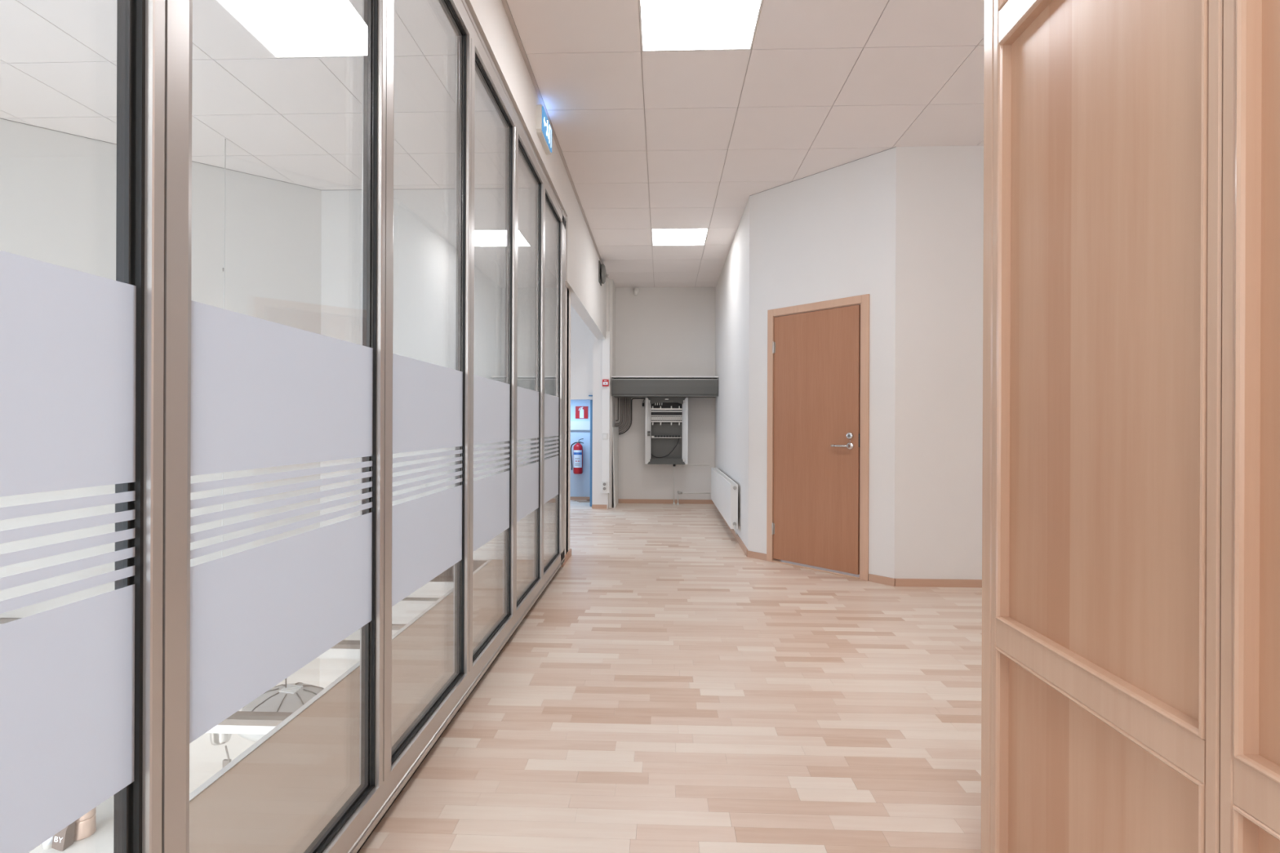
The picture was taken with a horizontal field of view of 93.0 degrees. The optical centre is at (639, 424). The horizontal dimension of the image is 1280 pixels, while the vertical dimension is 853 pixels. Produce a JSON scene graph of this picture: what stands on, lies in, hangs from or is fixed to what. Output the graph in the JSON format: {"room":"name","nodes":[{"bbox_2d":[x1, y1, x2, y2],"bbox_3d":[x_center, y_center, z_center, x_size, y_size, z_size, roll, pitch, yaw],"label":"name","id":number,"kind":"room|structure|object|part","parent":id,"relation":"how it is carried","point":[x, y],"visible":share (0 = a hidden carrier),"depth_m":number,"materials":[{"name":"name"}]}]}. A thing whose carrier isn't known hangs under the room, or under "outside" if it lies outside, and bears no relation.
{"room":"office corridor","nodes":[
{"label":"office corridor","id":0,"kind":"room"},
{"bbox_2d":[0,118,321,794],"bbox_3d":[-4.125,1.151,4.279,3.358,6.415,0.100,0,0,-39],"label":"wall","id":1,"kind":"structure","parent":0,"point":[58,190],"depth_m":4.75,"materials":[{"name":"white paint"}]},
{"bbox_2d":[0,117,321,190],"bbox_3d":[-4.079,-2.049,4.239,3.358,0.004,0.004,0,0,-39],"label":"trim","id":2,"kind":"structure","parent":1,"relation":"attached to","point":[0,117],"depth_m":4.43,"materials":[{"name":"white"}]},
{"bbox_2d":[0,617,405,630],"bbox_3d":[-2.814,1.319,4.004,2.937,0.030,0.030,0,0,2],"label":"rail","id":3,"kind":"object","parent":1,"relation":"attached to","point":[2,620],"visible":0.18,"depth_m":4.04,"materials":[{"name":"grey metal"}]},
{"bbox_2d":[237,678,324,742],"bbox_3d":[-2.309,1.650,3.986,0.581,0.628,0.584,0,0,2],"label":"dome pendant","id":4,"kind":"object","parent":3,"relation":"hanging from","point":[286,698],"visible":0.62,"depth_m":3.89,"materials":[{"name":"grey metal"}]},
{"bbox_2d":[278,684,302,693],"bbox_3d":[-2.289,1.738,3.984,0.100,0.018,0.102,0,0,2],"label":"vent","id":5,"kind":"object","parent":4,"relation":"attached to","point":[287,689],"depth_m":3.98,"materials":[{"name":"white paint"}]},
{"bbox_2d":[205,711,293,734],"bbox_3d":[-3.060,1.762,3.613,3.397,0.088,0.100,0,0,2],"label":"ceiling beam","id":6,"kind":"structure","parent":1,"relation":"attached to","point":[241,722],"depth_m":3.55,"materials":[{"name":"white paint"}]},
{"bbox_2d":[316,640,359,658],"bbox_3d":[-2.195,1.854,4.982,1.767,0.120,0.100,0,0,2],"label":"ceiling beam","id":7,"kind":"structure","parent":1,"relation":"attached to","point":[345,649],"depth_m":4.95,"materials":[{"name":"white paint"}]},
{"bbox_2d":[401,597,439,600],"bbox_3d":[-2.195,1.701,4.955,1.767,0.559,0.075,0,0,2],"label":"rail","id":8,"kind":"object","parent":7,"relation":"hanging from","point":[405,598],"visible":0.02,"depth_m":4.96,"materials":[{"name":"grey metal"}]},
{"bbox_2d":[321,187,534,190],"bbox_3d":[-1.762,-2.039,5.266,2.040,0.004,0.004,0,0,2],"label":"trim","id":9,"kind":"structure","parent":1,"relation":"attached to","point":[482,188],"depth_m":5.27,"materials":[{"name":"white"}]},
{"bbox_2d":[319,188,568,688],"bbox_3d":[-1.713,1.161,5.315,2.160,6.415,0.100,0,0,2],"label":"wall","id":10,"kind":"structure","parent":0,"point":[424,324],"depth_m":5.27,"materials":[{"name":"white paint"}]},
{"bbox_2d":[189,559,493,802],"bbox_3d":[-1.433,1.277,1.152,0.027,0.224,8.200,0,0,2],"label":"trim","id":11,"kind":"structure","parent":10,"relation":"attached to","point":[197,792],"depth_m":2.40,"materials":[{"name":"white paint"}]},
{"bbox_2d":[0,0,984,287],"bbox_3d":[-0.841,-2.087,3.133,10.076,0.100,12.200,0,0,2],"label":"ceiling","id":12,"kind":"structure","parent":0,"point":[647,140],"depth_m":3.75,"materials":[{"name":"tile"}]},
{"bbox_2d":[209,137,231,768],"bbox_3d":[-2.979,0.209,4.351,0.167,4.509,0.134,0,0,2],"label":"pendant","id":13,"kind":"object","parent":12,"relation":"hanging from","point":[215,739],"visible":0.36,"depth_m":4.34,"materials":[{"name":"white paint"}]},
{"bbox_3d":[-3.003,2.196,4.351,0.126,0.175,0.126,0,0,2],"label":"lamp shade","id":14,"kind":"part","parent":13,"relation":"part of","materials":[{"name":"metal"}]},
{"bbox_3d":[-2.987,0.049,4.351,0.022,4.189,0.007,0,0,2],"label":"cord","id":15,"kind":"part","parent":13,"relation":"part of","materials":[{"name":"white paint"}]},
{"bbox_3d":[-2.933,2.377,4.316,0.055,0.173,0.036,0,0,2],"label":"arm","id":16,"kind":"part","parent":13,"relation":"part of"},
{"bbox_2d":[651,227,708,245],"bbox_3d":[0.425,-2.034,6.603,0.592,0.007,0.592,0,0,2],"label":"recessed light","id":17,"kind":"object","parent":12,"relation":"in","point":[691,236],"visible":1,"depth_m":6.58,"materials":[{"name":"white paint"}]},
{"bbox_2d":[639,0,762,51],"bbox_3d":[0.295,-2.034,3.006,0.592,0.007,0.592,0,0,2],"label":"recessed light","id":18,"kind":"object","parent":12,"relation":"in","point":[666,25],"visible":1,"depth_m":3.09,"materials":[{"name":"white paint"}]},
{"bbox_2d":[464,0,606,567],"bbox_3d":[-0.759,-0.435,2.729,0.161,3.215,11.400,0,0,2],"label":"wall","id":19,"kind":"structure","parent":0,"point":[491,18],"depth_m":4.98,"materials":[{"name":"white paint"}]},
{"bbox_2d":[0,0,566,852],"bbox_3d":[-0.773,-0.265,1.425,0.079,2.874,7.108,0,0,2],"label":"glass partition","id":20,"kind":"structure","parent":19,"relation":"in","point":[141,387],"depth_m":1.10,"materials":[{"name":"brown glass"}]},
{"bbox_3d":[-0.770,1.070,1.425,0.062,0.100,7.108,0,0,2],"label":"rail","id":21,"kind":"part","parent":20,"relation":"part of","materials":[{"name":"brown metal"}]},
{"bbox_3d":[-0.760,-1.646,1.425,0.061,0.112,7.108,0,0,2],"label":"rail","id":22,"kind":"part","parent":20,"relation":"part of","materials":[{"name":"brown metal"}]},
{"bbox_3d":[-0.642,-0.291,4.878,0.058,2.822,0.196,0,0,2],"label":"post","id":23,"kind":"part","parent":20,"relation":"part of","materials":[{"name":"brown metal"}]},
{"bbox_2d":[189,559,546,852],"bbox_3d":[-1.128,1.175,1.141,0.583,0.008,8.200,0,0,2],"label":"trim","id":24,"kind":"structure","parent":19,"relation":"attached to","point":[278,798],"depth_m":2.15,"materials":[{"name":"paint"}]},
{"bbox_2d":[536,104,551,154],"bbox_3d":[-0.610,-1.888,3.900,0.040,0.177,0.350,0,0,2],"label":"exit sign","id":25,"kind":"object","parent":19,"relation":"attached to","point":[544,130],"visible":1,"depth_m":3.81,"materials":[{"name":"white plastic"}]},
{"bbox_2d":[501,0,608,277],"bbox_3d":[-0.662,-2.039,2.726,0.022,0.006,11.400,0,0,2],"label":"trim","id":26,"kind":"structure","parent":19,"relation":"attached to","point":[504,2],"depth_m":3.80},
{"bbox_2d":[561,548,571,567],"bbox_3d":[-0.629,1.145,5.214,0.014,0.055,0.472,0,0,2],"label":"baseboard","id":27,"kind":"structure","parent":19,"relation":"attached to","point":[568,554],"depth_m":5.23,"materials":[{"name":"brown wood"}]},
{"bbox_2d":[566,280,605,339],"bbox_3d":[-0.535,-1.172,6.691,0.006,0.009,3.425,0,0,2],"label":"trim","id":28,"kind":"structure","parent":19,"relation":"attached to","point":[566,281],"depth_m":6.05,"materials":[{"name":"white plastic"}]},
{"bbox_2d":[598,260,606,285],"bbox_3d":[-0.445,-1.864,7.521,0.109,0.255,0.260,0,0,2],"label":"bell","id":29,"kind":"object","parent":19,"relation":"attached to","point":[602,269],"visible":1,"depth_m":7.44,"materials":[{"name":"grey metal"}]},
{"bbox_3d":[-0.492,-1.867,7.523,0.014,0.250,0.260,0,0,2],"label":"mounting plate","id":30,"kind":"part","parent":29,"relation":"part of","materials":[{"name":"grey metal"}]},
{"bbox_2d":[570,400,590,497],"bbox_3d":[-1.061,0.321,9.425,1.000,1.700,0.080,0,0,2],"label":"wall","id":31,"kind":"structure","parent":0,"point":[580,483],"depth_m":9.38,"materials":[{"name":"blue paint"}]},
{"bbox_2d":[570,438,583,474],"bbox_3d":[-0.957,0.491,9.282,0.183,0.540,0.149,0,0,-45],"label":"fire extinguisher","id":32,"kind":"object","parent":31,"relation":"attached to","point":[578,447],"visible":0.99,"depth_m":9.24,"materials":[{"name":"red metal"}]},
{"bbox_2d":[569,496,590,500],"bbox_3d":[-1.068,1.146,9.378,0.895,0.050,0.014,0,0,2],"label":"baseboard","id":33,"kind":"structure","parent":31,"relation":"attached to","point":[571,498],"depth_m":9.37,"materials":[{"name":"brown wood"}]},
{"bbox_2d":[570,421,590,430],"bbox_3d":[-1.102,0.023,9.366,0.820,0.135,0.040,0,0,2],"label":"sign","id":34,"kind":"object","parent":31,"relation":"attached to","point":[575,425],"depth_m":9.34,"materials":[{"name":"white plastic"}]},
{"bbox_2d":[575,406,587,418],"bbox_3d":[-0.899,-0.181,9.373,0.193,0.189,0.012,0,0,2],"label":"fire extinguisher sign","id":35,"kind":"object","parent":31,"relation":"attached to","point":[581,412],"visible":1,"depth_m":9.37,"materials":[{"name":"red plastic"}]},
{"bbox_2d":[570,304,592,399],"bbox_3d":[-2.165,-0.441,8.694,3.040,3.215,0.100,0,0,2],"label":"wall","id":36,"kind":"structure","parent":0,"point":[581,336],"depth_m":8.60,"materials":[{"name":"white paint"}]},
{"bbox_2d":[614,286,715,499],"bbox_3d":[0.358,-0.431,9.073,1.545,3.215,0.120,0,0,2],"label":"wall","id":37,"kind":"structure","parent":0,"point":[660,331],"depth_m":9.01,"materials":[{"name":"white paint"}]},
{"bbox_2d":[633,288,638,295],"bbox_3d":[-0.059,-1.956,8.975,0.074,0.115,0.108,0,0,2],"label":"detector","id":38,"kind":"object","parent":37,"relation":"attached to","point":[635,290],"visible":1,"depth_m":8.93,"materials":[{"name":"plastic"}]},
{"bbox_2d":[611,376,718,397],"bbox_3d":[0.354,-0.526,8.717,1.482,0.276,0.588,0,0,2],"label":"housing","id":39,"kind":"object","parent":37,"relation":"attached to","point":[621,386],"visible":1,"depth_m":8.44,"materials":[{"name":"grey metal"}]},
{"bbox_2d":[615,397,618,421],"bbox_3d":[-0.336,-0.215,9.003,0.048,0.351,0.019,0,0,2],"label":"cable","id":40,"kind":"object","parent":39,"relation":"hanging from","point":[618,397],"visible":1,"depth_m":8.99,"materials":[{"name":"black plastic"}]},
{"bbox_2d":[615,397,622,424],"bbox_3d":[-0.318,-0.193,9.002,0.092,0.396,0.019,0,0,2],"label":"cable","id":41,"kind":"object","parent":39,"relation":"hanging from","point":[620,422],"visible":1,"depth_m":8.99,"materials":[{"name":"grey plastic"}]},
{"bbox_2d":[615,397,623,426],"bbox_3d":[-0.304,-0.179,9.002,0.118,0.422,0.019,0,0,2],"label":"cable","id":42,"kind":"object","parent":39,"relation":"hanging from","point":[622,397],"visible":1,"depth_m":8.99,"materials":[{"name":"grey plastic"}]},
{"bbox_2d":[618,397,625,427],"bbox_3d":[-0.291,-0.165,9.002,0.146,0.450,0.019,0,0,2],"label":"cable","id":43,"kind":"object","parent":39,"relation":"hanging from","point":[624,397],"visible":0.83,"depth_m":8.99,"materials":[{"name":"grey plastic"}]},
{"bbox_2d":[618,397,626,429],"bbox_3d":[-0.278,-0.152,9.001,0.172,0.476,0.019,0,0,2],"label":"cable","id":44,"kind":"object","parent":39,"relation":"hanging from","point":[626,397],"visible":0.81,"depth_m":8.99,"materials":[{"name":"grey plastic"}]},
{"bbox_2d":[618,397,628,431],"bbox_3d":[-0.264,-0.138,9.001,0.200,0.503,0.019,0,0,2],"label":"cable","id":45,"kind":"object","parent":39,"relation":"hanging from","point":[628,397],"visible":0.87,"depth_m":8.99,"materials":[{"name":"grey plastic"}]},
{"bbox_2d":[618,397,631,433],"bbox_3d":[-0.251,-0.125,9.000,0.226,0.530,0.019,0,0,2],"label":"cable","id":46,"kind":"object","parent":39,"relation":"hanging from","point":[629,397],"visible":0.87,"depth_m":8.99,"materials":[{"name":"grey plastic"}]},
{"bbox_3d":[0.344,-0.623,8.439,1.482,0.008,0.012,0,0,2],"label":"trim","id":47,"kind":"part","parent":39,"relation":"part of","materials":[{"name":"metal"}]},
{"bbox_2d":[617,498,714,503],"bbox_3d":[0.362,1.147,9.006,1.480,0.060,0.014,0,0,2],"label":"baseboard","id":48,"kind":"structure","parent":37,"relation":"attached to","point":[620,500],"depth_m":9.00,"materials":[{"name":"brown wood"}]},
{"bbox_2d":[644,396,688,464],"bbox_3d":[0.387,0.091,8.861,0.612,0.970,0.298,0,0,2],"label":"electrical cabinet","id":49,"kind":"object","parent":37,"relation":"attached to","point":[666,419],"visible":1,"depth_m":8.82,"materials":[{"name":"white metal"}]},
{"bbox_2d":[618,398,644,435],"bbox_3d":[-0.144,-0.113,8.993,0.441,0.546,0.027,0,0,5],"label":"power cable","id":50,"kind":"object","parent":49,"relation":"attached to","point":[633,398],"visible":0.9,"depth_m":8.99,"materials":[{"name":"black plastic"}]},
{"bbox_3d":[0.381,0.537,8.762,0.542,0.078,0.100,0,0,2],"label":"sill","id":51,"kind":"part","parent":49,"relation":"part of","materials":[{"name":"grey metal"}]},
{"bbox_3d":[0.387,0.246,8.897,0.452,0.518,0.010,0,0,2],"label":"plate","id":52,"kind":"part","parent":49,"relation":"part of","materials":[{"name":"grey metal"}]},
{"bbox_3d":[0.385,0.186,8.837,0.432,0.030,0.050,0,0,2],"label":"shelf rail","id":53,"kind":"part","parent":49,"relation":"part of","materials":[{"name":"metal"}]},
{"bbox_3d":[0.386,-0.036,8.827,0.452,0.015,0.030,0,0,2],"label":"rail","id":54,"kind":"part","parent":49,"relation":"part of","materials":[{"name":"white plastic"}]},
{"bbox_3d":[0.386,-0.122,8.827,0.452,0.013,0.030,0,0,2],"label":"rail","id":55,"kind":"part","parent":49,"relation":"part of","materials":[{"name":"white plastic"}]},
{"bbox_3d":[0.389,-0.198,8.897,0.452,0.370,0.010,0,0,2],"label":"plate","id":56,"kind":"part","parent":49,"relation":"part of","materials":[{"name":"black plastic"}]},
{"bbox_3d":[0.387,-0.186,8.827,0.452,0.022,0.030,0,0,2],"label":"rail","id":57,"kind":"part","parent":49,"relation":"part of","materials":[{"name":"white plastic"}]},
{"bbox_3d":[0.387,-0.218,8.827,0.452,0.020,0.030,0,0,2],"label":"rail","id":58,"kind":"part","parent":49,"relation":"part of","materials":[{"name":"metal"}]},
{"bbox_2d":[358,500,982,852],"bbox_3d":[0.114,1.276,3.298,8.000,0.200,12.600,0,0,2],"label":"floor","id":59,"kind":"structure","parent":0,"point":[671,688],"depth_m":2.45,"materials":[{"name":"brown wood"}]},
{"bbox_2d":[591,277,615,508],"bbox_3d":[-0.515,-0.435,8.734,0.265,3.215,0.620,0,0,2],"label":"wall pier","id":60,"kind":"object","parent":59,"relation":"on","point":[597,497],"visible":0.68,"depth_m":8.43,"materials":[{"name":"white paint"}]},
{"bbox_2d":[591,504,606,508],"bbox_3d":[-0.563,1.145,8.420,0.205,0.055,0.012,0,0,2],"label":"baseboard","id":61,"kind":"object","parent":60,"relation":"attached to","point":[593,506],"visible":1,"depth_m":8.41,"materials":[{"name":"brown wood"}]},
{"bbox_2d":[601,331,610,493],"bbox_3d":[-0.471,-0.165,8.397,0.112,2.232,0.051,0,0,2],"label":"cable trunking","id":62,"kind":"object","parent":60,"relation":"attached to","point":[606,343],"visible":0.82,"depth_m":8.38,"materials":[{"name":"white paint"}]},
{"bbox_2d":[601,481,607,491],"bbox_3d":[-0.489,0.859,8.368,0.072,0.128,0.014,0,0,2],"label":"power socket","id":63,"kind":"object","parent":62,"relation":"attached to","point":[604,484],"visible":1,"depth_m":8.36,"materials":[{"name":"white plastic"}]},
{"bbox_2d":[602,379,608,386],"bbox_3d":[-0.474,-0.566,8.356,0.088,0.094,0.038,0,0,2],"label":"button","id":64,"kind":"object","parent":62,"relation":"attached to","point":[605,382],"visible":1,"depth_m":8.34,"materials":[{"name":"red plastic"}]},
{"bbox_2d":[612,426,618,508],"bbox_3d":[-0.356,0.609,8.729,0.059,1.130,0.500,0,0,2],"label":"leaning board","id":65,"kind":"object","parent":59,"relation":"on","point":[615,429],"visible":1,"depth_m":8.65,"materials":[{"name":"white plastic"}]},
{"bbox_2d":[672,464,710,504],"bbox_3d":[0.753,0.878,8.893,0.552,0.599,0.074,0,0,2],"label":"pipes","id":66,"kind":"object","parent":59,"relation":"on","point":[673,465],"visible":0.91,"depth_m":8.89,"materials":[{"name":"white metal"}]},
{"bbox_2d":[981,0,1279,852],"bbox_3d":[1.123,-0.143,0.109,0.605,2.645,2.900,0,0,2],"label":"wooden door","id":67,"kind":"structure","parent":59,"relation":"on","point":[1131,673],"depth_m":1.09,"materials":[{"name":"brown wood"}]},
{"bbox_3d":[0.894,-0.131,1.537,0.035,2.620,0.050,0,0,2],"label":"corner post","id":68,"kind":"part","parent":67,"relation":"part of","materials":[{"name":"brown wood"}]},
{"bbox_3d":[0.885,-0.973,1.203,0.033,0.078,0.572,0,0,2],"label":"rail","id":69,"kind":"part","parent":67,"relation":"part of","materials":[{"name":"brown wood"}]},
{"bbox_3d":[0.880,0.511,1.203,0.033,0.066,0.572,0,0,2],"label":"rail","id":70,"kind":"part","parent":67,"relation":"part of","materials":[{"name":"brown wood"}]},
{"bbox_3d":[0.891,0.812,1.202,0.008,0.534,0.572,0,0,2],"label":"panel","id":71,"kind":"part","parent":67,"relation":"part of","materials":[{"name":"brown wood"}]},
{"bbox_3d":[0.895,-0.227,1.202,0.008,1.412,0.572,0,0,2],"label":"panel","id":72,"kind":"part","parent":67,"relation":"part of","materials":[{"name":"brown wood"}]},
{"bbox_3d":[0.857,0.511,0.584,0.033,0.066,0.572,0,0,2],"label":"rail","id":73,"kind":"part","parent":67,"relation":"part of","materials":[{"name":"brown wood"}]},
{"bbox_3d":[0.873,-0.228,0.584,0.008,1.412,0.572,0,0,2],"label":"panel","id":74,"kind":"part","parent":67,"relation":"part of","materials":[{"name":"brown wood"}]},
{"bbox_3d":[0.869,0.811,0.584,0.008,0.534,0.572,0,0,2],"label":"panel","id":75,"kind":"part","parent":67,"relation":"part of","materials":[{"name":"brown wood"}]},
{"bbox_2d":[715,197,749,550],"bbox_3d":[1.090,-0.428,7.190,0.100,3.215,3.590,0,0,2],"label":"wall","id":76,"kind":"structure","parent":0,"point":[732,286],"depth_m":6.44,"materials":[{"name":"white paint"}]},
{"bbox_2d":[711,467,737,534],"bbox_3d":[0.978,0.838,7.138,0.091,0.488,2.410,0,0,2],"label":"radiator","id":77,"kind":"object","parent":76,"relation":"attached to","point":[724,491],"visible":1,"depth_m":6.47,"materials":[{"name":"white metal"}]},
{"bbox_3d":[0.939,0.815,7.151,0.012,0.427,2.380,0,0,2],"label":"panel","id":78,"kind":"part","parent":77,"relation":"part of","materials":[{"name":"white paint"}]},
{"bbox_2d":[714,504,747,556],"bbox_3d":[1.028,1.149,7.183,0.013,0.060,3.581,0,0,2],"label":"baseboard","id":79,"kind":"structure","parent":76,"relation":"attached to","point":[738,539],"depth_m":5.95,"materials":[{"name":"brown wood"}]},
{"bbox_2d":[748,146,896,578],"bbox_3d":[1.460,-0.427,4.958,0.120,3.215,1.315,0,0,-43],"label":"wall","id":80,"kind":"structure","parent":0,"point":[829,234],"depth_m":4.78,"materials":[{"name":"white paint"}]},
{"bbox_2d":[766,293,869,581],"bbox_3d":[1.436,0.099,4.931,0.188,2.163,0.914,0,0,-43],"label":"door","id":81,"kind":"structure","parent":80,"relation":"in","point":[818,353],"depth_m":4.88,"materials":[{"name":"brown wood"}]},
{"bbox_3d":[1.120,0.098,5.223,0.014,2.163,0.056,0,0,-43],"label":"casing","id":82,"kind":"part","parent":81,"relation":"part of","materials":[{"name":"brown wood"}]},
{"bbox_3d":[1.416,-0.952,4.909,0.014,0.060,0.800,0,0,-43],"label":"casing","id":83,"kind":"part","parent":81,"relation":"part of","materials":[{"name":"brown wood"}]},
{"bbox_3d":[1.549,0.169,4.689,0.112,0.019,0.024,0,0,44],"label":"lever","id":84,"kind":"part","parent":81,"relation":"part of","materials":[{"name":"metal"}]},
{"bbox_3d":[1.704,0.100,4.595,0.014,2.163,0.058,0,0,-43],"label":"casing","id":85,"kind":"part","parent":81,"relation":"part of","materials":[{"name":"brown wood"}]},
{"bbox_2d":[746,550,894,586],"bbox_3d":[1.407,1.153,4.911,0.012,0.055,1.320,0,0,-43],"label":"baseboard","id":86,"kind":"structure","parent":80,"relation":"attached to","point":[872,578],"depth_m":4.54,"materials":[{"name":"brown wood"}]},
{"bbox_2d":[750,146,895,195],"bbox_3d":[1.421,-2.027,4.916,0.002,0.003,1.315,0,0,-43],"label":"trim","id":87,"kind":"structure","parent":80,"relation":"attached to","point":[894,147],"depth_m":4.82,"materials":[{"name":"white"}]},
{"bbox_2d":[894,145,983,579],"bbox_3d":[3.015,-0.420,4.454,2.300,3.215,0.120,0,0,2],"label":"wall","id":88,"kind":"structure","parent":0,"point":[940,189],"depth_m":4.42,"materials":[{"name":"white paint"}]},
{"bbox_2d":[894,578,982,587],"bbox_3d":[2.708,1.158,4.399,1.696,0.055,0.012,0,0,2],"label":"baseboard","id":89,"kind":"structure","parent":88,"relation":"attached to","point":[898,582],"depth_m":4.41,"materials":[{"name":"brown wood"}]},
{"bbox_3d":[-3.426,4.411,1.224,4.300,0.100,8.400,0,0,2],"label":"shop","id":90,"kind":"object","parent":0,"visible":0},
{"bbox_2d":[28,795,114,852],"bbox_3d":[-3.236,3.362,3.584,0.800,2.000,0.570,0,0,2],"label":"shelf","id":91,"kind":"object","parent":90,"relation":"on","point":[101,841],"visible":0.02,"depth_m":3.45,"materials":[{"name":"white paint"}]},
{"bbox_2d":[41,836,53,849],"bbox_3d":[-3.301,2.312,3.391,0.070,0.100,0.069,0,0,2],"label":"paper cup","id":92,"kind":"object","parent":91,"relation":"on","point":[46,845],"visible":0.19,"depth_m":3.37,"materials":[{"name":"white paper"}]},
{"bbox_2d":[51,821,75,851],"bbox_3d":[-3.210,2.257,3.387,0.089,0.219,0.061,0,0,2],"label":"paper bag","id":93,"kind":"object","parent":91,"relation":"on","point":[64,839],"visible":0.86,"depth_m":3.36,"materials":[{"name":"brown paper"}]},
{"bbox_2d":[73,813,96,841],"bbox_3d":[-3.205,2.310,3.493,0.116,0.105,0.115,0,0,2],"label":"metal tin","id":94,"kind":"object","parent":91,"relation":"on","point":[86,828],"visible":0.6,"depth_m":3.46,"materials":[{"name":"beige metal"}]},
{"bbox_2d":[75,807,96,822],"bbox_3d":[-3.204,2.205,3.493,0.116,0.105,0.115,0,0,2],"label":"metal tin","id":95,"kind":"object","parent":94,"relation":"on","point":[92,812],"visible":0.13,"depth_m":3.47,"materials":[{"name":"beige metal"}]},
{"bbox_3d":[-1.076,0.321,8.995,1.000,1.700,0.780,0,0,2],"label":"wall","id":96,"kind":"structure","parent":0,"visible":0},
{"bbox_2d":[590,400,592,506],"bbox_3d":[-0.687,0.412,8.963,0.083,1.510,0.715,0,0,2],"label":"door","id":97,"kind":"structure","parent":96,"relation":"in","point":[591,401],"depth_m":8.61,"materials":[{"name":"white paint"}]}
]}

